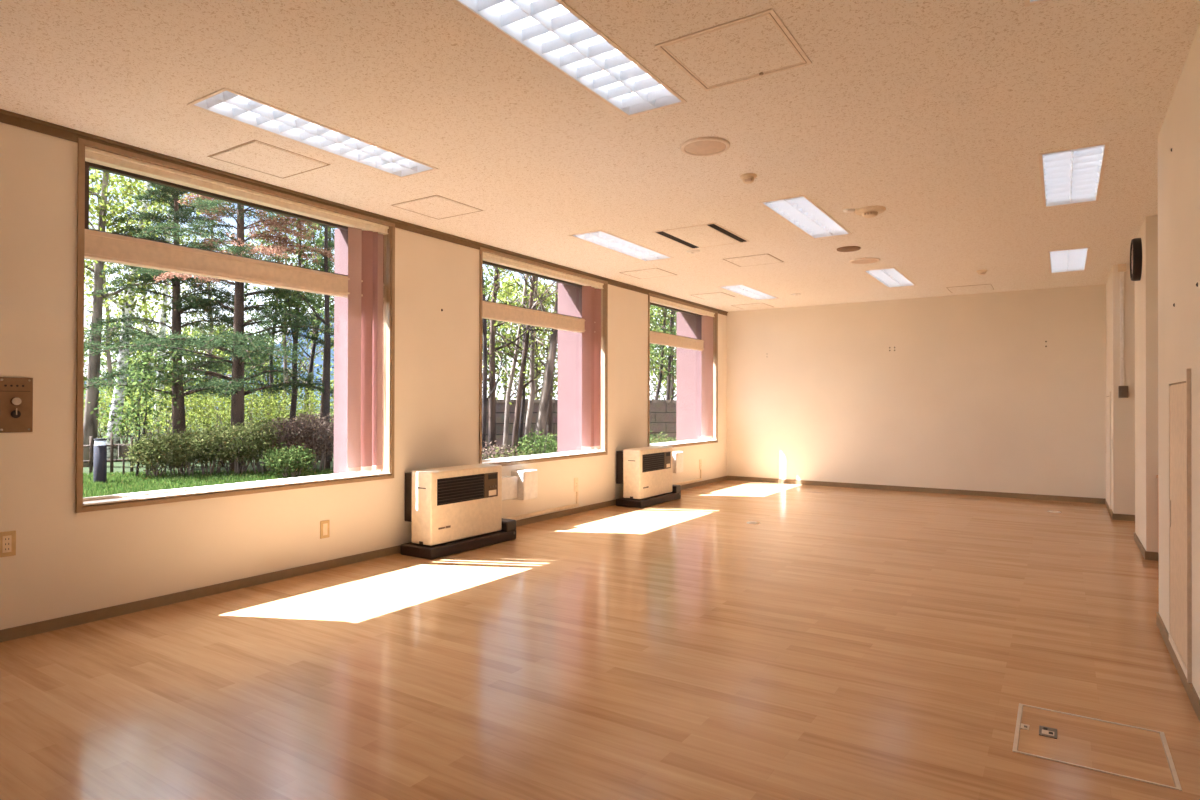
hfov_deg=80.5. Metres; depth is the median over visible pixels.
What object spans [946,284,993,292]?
ceiling hatch
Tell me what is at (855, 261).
grille
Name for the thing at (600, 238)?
ceiling light
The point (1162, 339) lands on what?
wall
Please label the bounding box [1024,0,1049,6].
ceiling light
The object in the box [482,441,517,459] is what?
bush
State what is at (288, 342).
tree
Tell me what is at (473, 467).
grille
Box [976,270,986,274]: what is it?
sensor
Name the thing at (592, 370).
vertical blind
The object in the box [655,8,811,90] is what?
ceiling hatch
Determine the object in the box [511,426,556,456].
bush
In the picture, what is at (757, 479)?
baseboard
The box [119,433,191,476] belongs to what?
shrub
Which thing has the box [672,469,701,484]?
cable trunking
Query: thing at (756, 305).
ceiling hatch
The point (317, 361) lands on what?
hills
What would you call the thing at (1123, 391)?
switch
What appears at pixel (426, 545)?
tray
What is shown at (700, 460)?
wall outlet
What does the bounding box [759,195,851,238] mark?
ceiling light
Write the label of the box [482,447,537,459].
bush
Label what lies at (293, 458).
bush
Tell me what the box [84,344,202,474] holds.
sapling
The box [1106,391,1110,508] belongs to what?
wall door
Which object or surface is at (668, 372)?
tree
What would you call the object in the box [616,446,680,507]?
heater
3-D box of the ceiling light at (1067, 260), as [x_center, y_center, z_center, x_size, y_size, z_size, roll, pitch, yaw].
[4.486,-1.380,6.793,0.315,0.110,1.265,0,0,33]
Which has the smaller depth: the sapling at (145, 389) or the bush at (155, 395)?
the sapling at (145, 389)
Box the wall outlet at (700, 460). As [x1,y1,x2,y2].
[699,459,701,469]
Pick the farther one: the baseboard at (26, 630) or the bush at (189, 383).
the bush at (189, 383)
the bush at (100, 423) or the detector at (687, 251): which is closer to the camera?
the detector at (687, 251)
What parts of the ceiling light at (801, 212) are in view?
louvre blade, louvre blade, louvre blade, louvre blade, louvre blade, louvre blade, louvre blade, louvre blade, louvre blade, louvre blade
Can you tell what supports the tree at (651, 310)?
on the ground at (118, 466)
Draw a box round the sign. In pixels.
[118,445,128,474]
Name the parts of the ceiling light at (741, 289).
louvre blade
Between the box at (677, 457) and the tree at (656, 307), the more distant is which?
the tree at (656, 307)
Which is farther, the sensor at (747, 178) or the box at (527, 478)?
the box at (527, 478)
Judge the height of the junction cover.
0.018 m
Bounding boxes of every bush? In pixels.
[83,383,163,443]
[83,387,136,438]
[98,392,188,451]
[105,382,214,446]
[136,390,230,435]
[170,383,259,429]
[186,392,289,431]
[212,380,316,426]
[252,393,333,422]
[260,443,319,477]
[268,378,333,455]
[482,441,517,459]
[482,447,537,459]
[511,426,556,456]
[650,431,675,443]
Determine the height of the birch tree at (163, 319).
10.606 m
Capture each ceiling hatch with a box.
[207,140,329,178]
[391,195,483,219]
[619,268,676,278]
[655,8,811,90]
[691,292,734,298]
[723,254,783,266]
[731,303,772,308]
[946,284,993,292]
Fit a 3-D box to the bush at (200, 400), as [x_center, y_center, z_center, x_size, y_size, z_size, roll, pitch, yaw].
[-10.644,0.641,20.974,3.221,2.067,2.621,0,0,45]
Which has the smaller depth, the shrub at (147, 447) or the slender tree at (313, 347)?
the shrub at (147, 447)
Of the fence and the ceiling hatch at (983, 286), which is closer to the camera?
the ceiling hatch at (983, 286)
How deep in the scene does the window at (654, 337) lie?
9.54 m
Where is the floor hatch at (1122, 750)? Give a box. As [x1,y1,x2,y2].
[1012,703,1181,790]
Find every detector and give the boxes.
[686,250,699,253]
[854,206,885,217]
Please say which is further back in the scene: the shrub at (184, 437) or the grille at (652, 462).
the shrub at (184, 437)
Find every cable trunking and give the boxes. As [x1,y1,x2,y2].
[504,491,578,519]
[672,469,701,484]
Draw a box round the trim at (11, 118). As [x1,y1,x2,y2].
[0,109,727,315]
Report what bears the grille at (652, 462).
attached to the heater at (645, 473)
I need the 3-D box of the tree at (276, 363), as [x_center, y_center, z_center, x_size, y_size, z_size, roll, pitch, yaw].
[-16.274,-0.788,33.946,7.292,5.809,7.096,0,0,-33]
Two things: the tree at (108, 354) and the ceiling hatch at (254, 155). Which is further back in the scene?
the tree at (108, 354)
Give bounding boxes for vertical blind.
[85,146,388,472]
[483,252,603,449]
[650,296,714,438]
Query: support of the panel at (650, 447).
attached to the heater at (645, 473)
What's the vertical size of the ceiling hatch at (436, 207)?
0.004 m
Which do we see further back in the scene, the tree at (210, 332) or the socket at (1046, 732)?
the tree at (210, 332)
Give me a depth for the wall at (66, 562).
4.13 m
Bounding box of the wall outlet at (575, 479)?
[574,478,577,491]
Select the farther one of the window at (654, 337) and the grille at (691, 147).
the window at (654, 337)
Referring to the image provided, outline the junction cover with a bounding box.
[843,209,854,212]
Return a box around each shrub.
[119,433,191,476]
[154,429,216,476]
[183,424,239,476]
[207,421,265,475]
[234,416,293,473]
[260,413,314,470]
[286,410,333,471]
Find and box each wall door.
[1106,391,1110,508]
[1168,369,1191,682]
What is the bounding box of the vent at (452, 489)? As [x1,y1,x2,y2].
[437,474,483,505]
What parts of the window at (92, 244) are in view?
sash, sash, sill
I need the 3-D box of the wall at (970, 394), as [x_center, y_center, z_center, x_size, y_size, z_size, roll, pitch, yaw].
[4.091,-0.167,9.228,5.440,2.700,0.140,0,0,33]
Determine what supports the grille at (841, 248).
attached to the ceiling speaker at (846, 248)
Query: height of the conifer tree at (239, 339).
9.665 m
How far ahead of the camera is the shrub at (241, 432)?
15.18 m
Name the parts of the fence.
post, post, post, rail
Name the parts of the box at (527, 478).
lid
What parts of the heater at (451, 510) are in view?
casing, control panel, label plate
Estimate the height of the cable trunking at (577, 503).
0.153 m
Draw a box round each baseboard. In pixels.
[0,476,726,641]
[727,476,1104,503]
[1105,499,1199,721]
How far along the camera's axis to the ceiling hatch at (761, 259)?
6.76 m
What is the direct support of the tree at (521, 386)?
on the ground at (118, 466)
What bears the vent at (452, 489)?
attached to the heater at (451, 510)
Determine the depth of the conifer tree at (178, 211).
17.42 m
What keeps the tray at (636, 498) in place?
on the floor
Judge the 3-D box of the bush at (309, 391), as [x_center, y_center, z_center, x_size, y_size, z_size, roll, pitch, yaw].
[-8.324,0.500,20.959,3.416,2.352,2.623,0,0,33]
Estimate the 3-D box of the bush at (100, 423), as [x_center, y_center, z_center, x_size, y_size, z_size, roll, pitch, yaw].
[-15.265,0.639,20.972,3.094,2.056,2.566,0,0,30]
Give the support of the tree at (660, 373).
on the ground at (118, 466)
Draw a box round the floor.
[0,480,1199,799]
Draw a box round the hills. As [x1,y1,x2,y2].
[84,311,333,408]
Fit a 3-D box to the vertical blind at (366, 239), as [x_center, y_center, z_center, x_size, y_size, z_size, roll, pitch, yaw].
[-2.144,-0.393,4.474,0.089,1.810,1.964,0,0,33]
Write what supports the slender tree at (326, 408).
on the ground at (118, 466)
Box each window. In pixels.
[75,138,394,512]
[479,247,607,465]
[648,293,717,447]
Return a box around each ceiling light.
[187,88,437,177]
[451,0,686,116]
[568,230,672,261]
[719,284,778,299]
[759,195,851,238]
[863,268,916,287]
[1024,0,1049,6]
[1039,142,1108,207]
[1048,247,1089,273]
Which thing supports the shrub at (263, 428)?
on the ground at (118, 466)
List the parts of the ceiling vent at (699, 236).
panel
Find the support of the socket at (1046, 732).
attached to the floor hatch at (1122, 750)
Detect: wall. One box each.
[0,122,726,629]
[334,229,701,473]
[486,399,675,456]
[727,284,1105,498]
[1106,23,1199,698]
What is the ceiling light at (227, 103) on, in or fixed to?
attached to the ceiling
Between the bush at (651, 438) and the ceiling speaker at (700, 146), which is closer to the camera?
the ceiling speaker at (700, 146)
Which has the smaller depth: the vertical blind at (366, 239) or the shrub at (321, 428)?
the vertical blind at (366, 239)
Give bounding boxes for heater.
[400,464,515,559]
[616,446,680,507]
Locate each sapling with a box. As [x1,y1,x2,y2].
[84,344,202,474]
[91,350,182,476]
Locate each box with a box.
[511,469,537,499]
[672,451,682,472]
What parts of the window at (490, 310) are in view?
sash, sash, sill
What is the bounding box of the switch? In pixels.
[1121,389,1125,394]
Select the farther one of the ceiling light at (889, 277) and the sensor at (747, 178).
the ceiling light at (889, 277)
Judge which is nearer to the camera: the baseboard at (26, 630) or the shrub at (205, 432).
the baseboard at (26, 630)
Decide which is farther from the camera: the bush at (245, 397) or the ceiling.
the bush at (245, 397)
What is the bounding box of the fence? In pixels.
[83,433,331,473]
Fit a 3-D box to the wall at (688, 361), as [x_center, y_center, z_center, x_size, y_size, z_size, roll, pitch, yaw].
[-1.375,-0.194,6.260,0.490,3.900,18.795,0,0,33]
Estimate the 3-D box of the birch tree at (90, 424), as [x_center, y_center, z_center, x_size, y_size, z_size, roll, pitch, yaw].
[-12.288,-3.558,17.567,3.835,10.424,3.321,0,0,-8]
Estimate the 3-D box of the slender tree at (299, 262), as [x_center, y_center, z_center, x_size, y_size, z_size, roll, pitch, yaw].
[-7.823,-2.944,18.214,4.111,9.210,3.748,0,0,33]
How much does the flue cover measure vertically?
0.197 m
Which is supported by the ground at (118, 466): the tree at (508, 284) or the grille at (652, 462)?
the tree at (508, 284)
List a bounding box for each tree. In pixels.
[83,168,185,466]
[84,169,195,443]
[84,171,232,438]
[84,172,210,438]
[84,175,211,461]
[84,183,311,466]
[84,193,333,470]
[84,301,120,389]
[84,311,184,431]
[101,313,258,436]
[152,194,314,427]
[155,314,263,431]
[186,331,331,420]
[210,209,333,416]
[219,222,333,426]
[228,215,334,424]
[232,211,321,420]
[232,219,333,468]
[253,223,334,460]
[263,226,334,413]
[298,315,333,410]
[482,264,543,458]
[482,265,555,457]
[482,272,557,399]
[482,272,557,453]
[482,274,557,451]
[482,278,553,399]
[487,270,550,453]
[497,275,558,453]
[498,281,557,453]
[650,305,676,399]
[650,305,676,399]
[650,305,677,399]
[650,306,675,399]
[650,306,676,399]
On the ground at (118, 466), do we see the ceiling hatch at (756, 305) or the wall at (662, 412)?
the wall at (662, 412)
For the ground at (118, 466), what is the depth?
17.95 m
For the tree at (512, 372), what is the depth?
15.05 m
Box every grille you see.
[411,464,498,472]
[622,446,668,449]
[642,452,663,472]
[684,140,725,154]
[839,247,858,250]
[852,259,877,263]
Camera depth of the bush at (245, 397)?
21.56 m
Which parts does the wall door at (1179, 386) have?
handle, door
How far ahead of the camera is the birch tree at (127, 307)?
18.98 m
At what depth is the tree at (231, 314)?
38.45 m
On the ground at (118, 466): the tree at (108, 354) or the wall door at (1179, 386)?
the tree at (108, 354)
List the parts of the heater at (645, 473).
casing, control panel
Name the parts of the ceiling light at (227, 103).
louvre blade, louvre blade, louvre blade, louvre blade, louvre blade, louvre blade, louvre blade, louvre blade, louvre blade, louvre blade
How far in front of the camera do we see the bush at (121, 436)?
22.88 m
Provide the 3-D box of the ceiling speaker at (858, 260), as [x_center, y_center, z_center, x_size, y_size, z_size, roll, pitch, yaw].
[2.529,-1.326,6.774,0.276,0.014,0.276,0,0,33]
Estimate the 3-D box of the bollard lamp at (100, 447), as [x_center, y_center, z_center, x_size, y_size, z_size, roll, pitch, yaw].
[-9.586,1.182,13.595,0.216,0.895,0.216,0,0,33]
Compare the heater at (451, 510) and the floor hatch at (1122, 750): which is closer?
the floor hatch at (1122, 750)
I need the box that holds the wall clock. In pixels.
[1130,238,1141,280]
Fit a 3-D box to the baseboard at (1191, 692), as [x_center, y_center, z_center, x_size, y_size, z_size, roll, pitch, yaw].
[2.774,1.116,2.952,0.609,0.060,11.786,0,0,33]
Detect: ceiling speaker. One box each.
[680,137,729,156]
[837,246,860,251]
[849,258,879,263]
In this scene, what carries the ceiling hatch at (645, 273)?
attached to the ceiling
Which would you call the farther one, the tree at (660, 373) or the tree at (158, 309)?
the tree at (158, 309)
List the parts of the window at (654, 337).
sash, sash, sill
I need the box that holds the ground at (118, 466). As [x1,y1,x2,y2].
[83,409,333,494]
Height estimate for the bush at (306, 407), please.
2.033 m
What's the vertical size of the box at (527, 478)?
0.260 m
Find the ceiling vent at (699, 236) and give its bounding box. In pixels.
[653,223,748,248]
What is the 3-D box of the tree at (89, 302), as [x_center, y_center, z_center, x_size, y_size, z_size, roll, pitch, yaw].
[-26.951,-1.718,34.782,6.572,6.878,8.575,0,0,-26]
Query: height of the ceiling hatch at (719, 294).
0.004 m
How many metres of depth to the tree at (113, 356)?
37.12 m
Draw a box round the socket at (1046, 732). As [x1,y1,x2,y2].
[1039,725,1056,738]
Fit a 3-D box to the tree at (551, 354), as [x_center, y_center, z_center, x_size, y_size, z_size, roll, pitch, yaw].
[-0.832,-2.774,14.056,3.225,8.871,3.548,0,0,33]
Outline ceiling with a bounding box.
[0,0,1199,311]
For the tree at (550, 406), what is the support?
on the ground at (118, 466)
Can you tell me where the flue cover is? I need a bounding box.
[502,476,517,500]
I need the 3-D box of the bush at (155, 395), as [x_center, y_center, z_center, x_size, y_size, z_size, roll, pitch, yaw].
[-13.059,0.484,21.006,3.221,2.379,2.802,0,0,33]
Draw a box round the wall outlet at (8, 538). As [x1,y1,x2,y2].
[0,530,15,556]
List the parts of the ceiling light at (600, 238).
louvre blade, louvre blade, louvre blade, louvre blade, louvre blade, louvre blade, louvre blade, louvre blade, louvre blade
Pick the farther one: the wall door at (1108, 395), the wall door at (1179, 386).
the wall door at (1108, 395)
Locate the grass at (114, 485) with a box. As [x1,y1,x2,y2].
[83,467,333,497]
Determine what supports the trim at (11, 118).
attached to the wall at (66, 562)
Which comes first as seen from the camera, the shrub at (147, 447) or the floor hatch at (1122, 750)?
the floor hatch at (1122, 750)
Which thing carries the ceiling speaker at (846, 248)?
attached to the ceiling
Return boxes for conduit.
[1118,264,1127,397]
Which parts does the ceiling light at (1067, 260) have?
louvre blade, louvre blade, louvre blade, louvre blade, louvre blade, louvre blade, louvre blade, louvre blade, louvre blade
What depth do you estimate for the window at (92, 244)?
4.21 m
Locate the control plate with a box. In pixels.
[0,377,32,432]
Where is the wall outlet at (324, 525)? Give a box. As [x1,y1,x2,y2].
[320,520,329,538]
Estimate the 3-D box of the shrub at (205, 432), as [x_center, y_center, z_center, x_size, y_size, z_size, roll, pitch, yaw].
[-8.344,1.084,15.252,1.413,1.132,1.157,0,0,33]
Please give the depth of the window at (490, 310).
6.89 m
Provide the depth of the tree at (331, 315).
35.59 m
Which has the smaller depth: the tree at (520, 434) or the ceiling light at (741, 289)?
the ceiling light at (741, 289)
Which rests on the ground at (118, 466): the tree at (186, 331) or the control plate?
the tree at (186, 331)
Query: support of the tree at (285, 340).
on the ground at (118, 466)
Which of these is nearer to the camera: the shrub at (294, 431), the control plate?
the control plate
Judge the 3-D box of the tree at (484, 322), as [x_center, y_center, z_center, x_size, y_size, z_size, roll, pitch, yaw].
[-2.156,-2.179,13.485,2.766,7.657,3.088,0,0,45]
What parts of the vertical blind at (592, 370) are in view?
pull cord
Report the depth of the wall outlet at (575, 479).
7.27 m
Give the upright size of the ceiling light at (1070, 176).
0.110 m
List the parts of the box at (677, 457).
lid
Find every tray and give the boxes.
[400,518,515,559]
[616,485,680,507]
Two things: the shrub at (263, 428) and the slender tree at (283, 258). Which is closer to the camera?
the shrub at (263, 428)
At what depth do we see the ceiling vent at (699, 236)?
5.80 m
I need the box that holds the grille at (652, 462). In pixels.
[642,452,663,472]
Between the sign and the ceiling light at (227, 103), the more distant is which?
the sign
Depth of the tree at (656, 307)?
23.44 m
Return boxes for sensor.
[740,173,756,183]
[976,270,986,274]
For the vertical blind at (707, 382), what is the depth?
10.06 m
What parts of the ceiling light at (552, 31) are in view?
louvre blade, louvre blade, louvre blade, louvre blade, louvre blade, louvre blade, louvre blade, louvre blade, louvre blade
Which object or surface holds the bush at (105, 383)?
on the ground at (118, 466)
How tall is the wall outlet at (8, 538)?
0.118 m
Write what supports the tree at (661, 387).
on the ground at (118, 466)
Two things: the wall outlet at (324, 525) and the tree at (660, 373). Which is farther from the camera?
the tree at (660, 373)
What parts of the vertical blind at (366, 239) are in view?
pull cord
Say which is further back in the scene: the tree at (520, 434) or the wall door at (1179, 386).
the tree at (520, 434)
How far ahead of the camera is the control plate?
3.38 m
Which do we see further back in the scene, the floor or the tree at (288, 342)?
the tree at (288, 342)
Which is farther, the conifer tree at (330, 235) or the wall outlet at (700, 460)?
the conifer tree at (330, 235)
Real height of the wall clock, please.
0.330 m
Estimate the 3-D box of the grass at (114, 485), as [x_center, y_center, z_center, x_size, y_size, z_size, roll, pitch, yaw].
[-7.576,1.589,12.828,6.209,0.180,6.961,0,0,-18]
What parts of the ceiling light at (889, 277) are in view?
louvre blade, louvre blade, louvre blade, louvre blade, louvre blade, louvre blade, louvre blade, louvre blade, louvre blade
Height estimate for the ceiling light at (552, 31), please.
0.110 m
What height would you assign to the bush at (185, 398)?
2.078 m
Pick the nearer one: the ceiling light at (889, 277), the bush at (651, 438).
the ceiling light at (889, 277)
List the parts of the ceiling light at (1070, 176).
louvre blade, louvre blade, louvre blade, louvre blade, louvre blade, louvre blade, louvre blade, louvre blade, louvre blade, louvre blade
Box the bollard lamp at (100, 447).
[93,438,106,484]

